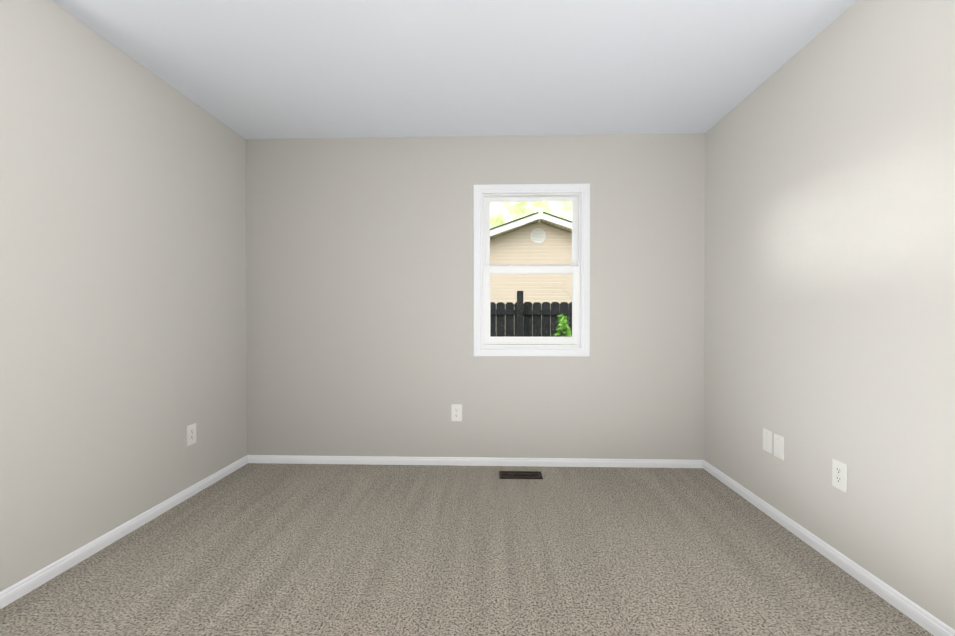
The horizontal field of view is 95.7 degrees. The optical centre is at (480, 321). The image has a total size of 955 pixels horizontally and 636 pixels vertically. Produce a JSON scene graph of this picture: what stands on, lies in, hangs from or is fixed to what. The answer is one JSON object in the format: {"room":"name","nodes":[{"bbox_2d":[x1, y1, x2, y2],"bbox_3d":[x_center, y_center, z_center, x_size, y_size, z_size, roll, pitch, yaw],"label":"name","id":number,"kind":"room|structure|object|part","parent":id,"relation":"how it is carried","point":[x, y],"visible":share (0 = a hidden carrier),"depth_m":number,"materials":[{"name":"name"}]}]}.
{"room":"empty bedroom","nodes":[
{"label":"empty bedroom","id":0,"kind":"room"},
{"bbox_2d":[0,0,246,591],"bbox_3d":[-1.908,-0.134,1.255,0.150,2.440,4.325,0,1,2],"label":"wall","id":1,"kind":"structure","parent":0,"point":[123,348],"depth_m":2.08,"materials":[{"name":"beige paint"}]},
{"bbox_2d":[0,456,247,608],"bbox_3d":[-1.826,1.067,1.258,0.014,0.078,4.011,0,1,2],"label":"baseboard","id":2,"kind":"structure","parent":1,"relation":"attached to","point":[18,590],"depth_m":2.06,"materials":[{"name":"white wood"}]},
{"bbox_2d":[187,423,195,445],"bbox_3d":[-1.783,0.695,2.671,0.007,0.125,0.079,0,1,2],"label":"outlet","id":3,"kind":"object","parent":1,"relation":"attached to","point":[191,434],"visible":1,"depth_m":2.66,"materials":[{"name":"white plastic"}]},
{"bbox_2d":[51,0,856,138],"bbox_3d":[-0.132,-1.414,1.184,3.705,0.120,4.325,0,1,2],"label":"ceiling","id":4,"kind":"structure","parent":0,"point":[275,69],"depth_m":2.24,"materials":[{"name":"white paint"}]},
{"bbox_2d":[0,463,933,635],"bbox_3d":[-0.132,1.146,1.210,3.705,0.120,4.325,0,1,2],"label":"floor","id":5,"kind":"structure","parent":0,"point":[262,549],"depth_m":1.92,"materials":[{"name":"carpet"}]},
{"bbox_2d":[499,471,542,478],"bbox_3d":[0.281,1.067,3.009,0.297,0.011,0.139,0,1,2],"label":"air vent register","id":6,"kind":"object","parent":5,"relation":"in","point":[524,474],"visible":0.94,"depth_m":2.96,"materials":[{"name":"brown metal"}]},
{"bbox_2d":[245,133,704,459],"bbox_3d":[-0.063,-0.155,3.283,3.405,2.440,0.150,0,1,2],"label":"wall","id":7,"kind":"structure","parent":0,"point":[359,290],"depth_m":3.21,"materials":[{"name":"beige paint"}]},
{"bbox_2d":[451,404,461,420],"bbox_3d":[-0.176,0.676,3.216,0.079,0.125,0.007,0,1,2],"label":"outlet","id":8,"kind":"object","parent":7,"relation":"attached to","point":[456,412],"visible":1,"depth_m":3.21,"materials":[{"name":"white plastic"}]},
{"bbox_2d":[247,455,703,467],"bbox_3d":[-0.066,1.047,3.213,3.405,0.078,0.014,0,1,2],"label":"baseboard","id":9,"kind":"structure","parent":7,"relation":"attached to","point":[492,461],"depth_m":3.21,"materials":[{"name":"white wood"}]},
{"bbox_2d":[473,183,589,356],"bbox_3d":[0.380,-0.381,3.267,0.857,1.271,0.189,0,1,2],"label":"window","id":10,"kind":"structure","parent":7,"relation":"in","point":[581,194],"depth_m":3.19,"materials":[{"name":"white"}]},
{"bbox_3d":[0.380,-0.660,3.254,0.675,0.555,0.032,0,1,2],"label":"window sash","id":11,"kind":"part","parent":10,"relation":"part of","materials":[{"name":"white plastic"}]},
{"bbox_3d":[0.379,-0.133,3.222,0.713,0.597,0.036,0,1,2],"label":"window sash","id":12,"kind":"part","parent":10,"relation":"part of","materials":[{"name":"white plastic"}]},
{"bbox_3d":[0.379,-0.667,3.254,0.633,0.493,0.004,0,1,2],"label":"glass","id":13,"kind":"part","parent":10,"relation":"part of","materials":[{"name":"clear glass"}]},
{"bbox_3d":[0.379,-0.124,3.224,0.625,0.484,0.004,0,1,2],"label":"glass","id":14,"kind":"part","parent":10,"relation":"part of","materials":[{"name":"clear glass"}]},
{"bbox_2d":[704,0,954,629],"bbox_3d":[1.645,-0.133,1.139,0.150,2.440,4.325,0,1,2],"label":"wall","id":15,"kind":"structure","parent":0,"point":[829,324],"depth_m":1.86,"materials":[{"name":"beige paint"}]},
{"bbox_2d":[763,428,771,453],"bbox_3d":[1.608,0.664,2.421,0.007,0.125,0.079,0,1,2],"label":"electrical outlet plate","id":16,"kind":"object","parent":15,"relation":"attached to","point":[767,440],"visible":1,"depth_m":2.42,"materials":[{"name":"white plastic"}]},
{"bbox_2d":[774,433,783,459],"bbox_3d":[1.605,0.669,2.324,0.007,0.125,0.079,0,1,2],"label":"electrical outlet plate","id":17,"kind":"object","parent":15,"relation":"attached to","point":[778,446],"visible":1,"depth_m":2.31,"materials":[{"name":"white plastic"}]},
{"bbox_2d":[703,460,954,635],"bbox_3d":[1.563,1.068,1.146,0.014,0.078,4.011,0,1,2],"label":"baseboard","id":18,"kind":"structure","parent":15,"relation":"attached to","point":[923,618],"depth_m":1.86,"materials":[{"name":"white wood"}]},
{"bbox_2d":[832,459,846,492],"bbox_3d":[1.591,0.679,1.915,0.007,0.125,0.079,0,1,2],"label":"outlet","id":19,"kind":"object","parent":15,"relation":"attached to","point":[839,474],"visible":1,"depth_m":1.91,"materials":[{"name":"white plastic"}]},
{"label":"outside","id":20,"kind":"structure","parent":0,"visible":0},
{"bbox_3d":[2.550,1.479,21.512,32.000,0.200,36.325,0,1,2],"label":"lawn","id":21,"kind":"structure","parent":20,"visible":0},
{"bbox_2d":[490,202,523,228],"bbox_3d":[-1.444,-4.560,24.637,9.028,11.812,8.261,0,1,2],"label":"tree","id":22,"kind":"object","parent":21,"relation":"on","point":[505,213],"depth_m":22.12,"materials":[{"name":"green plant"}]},
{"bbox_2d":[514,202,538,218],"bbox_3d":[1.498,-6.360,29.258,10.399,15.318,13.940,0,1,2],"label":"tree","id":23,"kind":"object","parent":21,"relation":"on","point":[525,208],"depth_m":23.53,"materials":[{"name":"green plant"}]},
{"bbox_2d":[490,212,571,344],"bbox_3d":[1.885,-0.922,16.039,8.035,4.714,6.660,0,1,2],"label":"house","id":24,"kind":"structure","parent":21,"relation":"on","point":[551,232],"depth_m":13.16,"materials":[{"name":"beige plastic"}]},
{"bbox_2d":[490,291,575,344],"bbox_3d":[1.232,0.576,6.663,8.738,2.109,0.150,0,1,2],"label":"fence","id":25,"kind":"object","parent":21,"relation":"on","point":[530,326],"depth_m":6.72,"materials":[{"name":"black wood"}]},
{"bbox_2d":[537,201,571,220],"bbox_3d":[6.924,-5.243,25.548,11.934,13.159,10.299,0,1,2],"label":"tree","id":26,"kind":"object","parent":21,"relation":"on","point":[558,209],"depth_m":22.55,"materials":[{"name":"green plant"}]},
{"bbox_2d":[554,313,574,344],"bbox_3d":[1.204,0.698,6.214,0.706,1.676,0.543,0,1,2],"label":"plant","id":27,"kind":"object","parent":21,"relation":"on","point":[564,321],"depth_m":6.17,"materials":[{"name":"green plant"}]}
]}

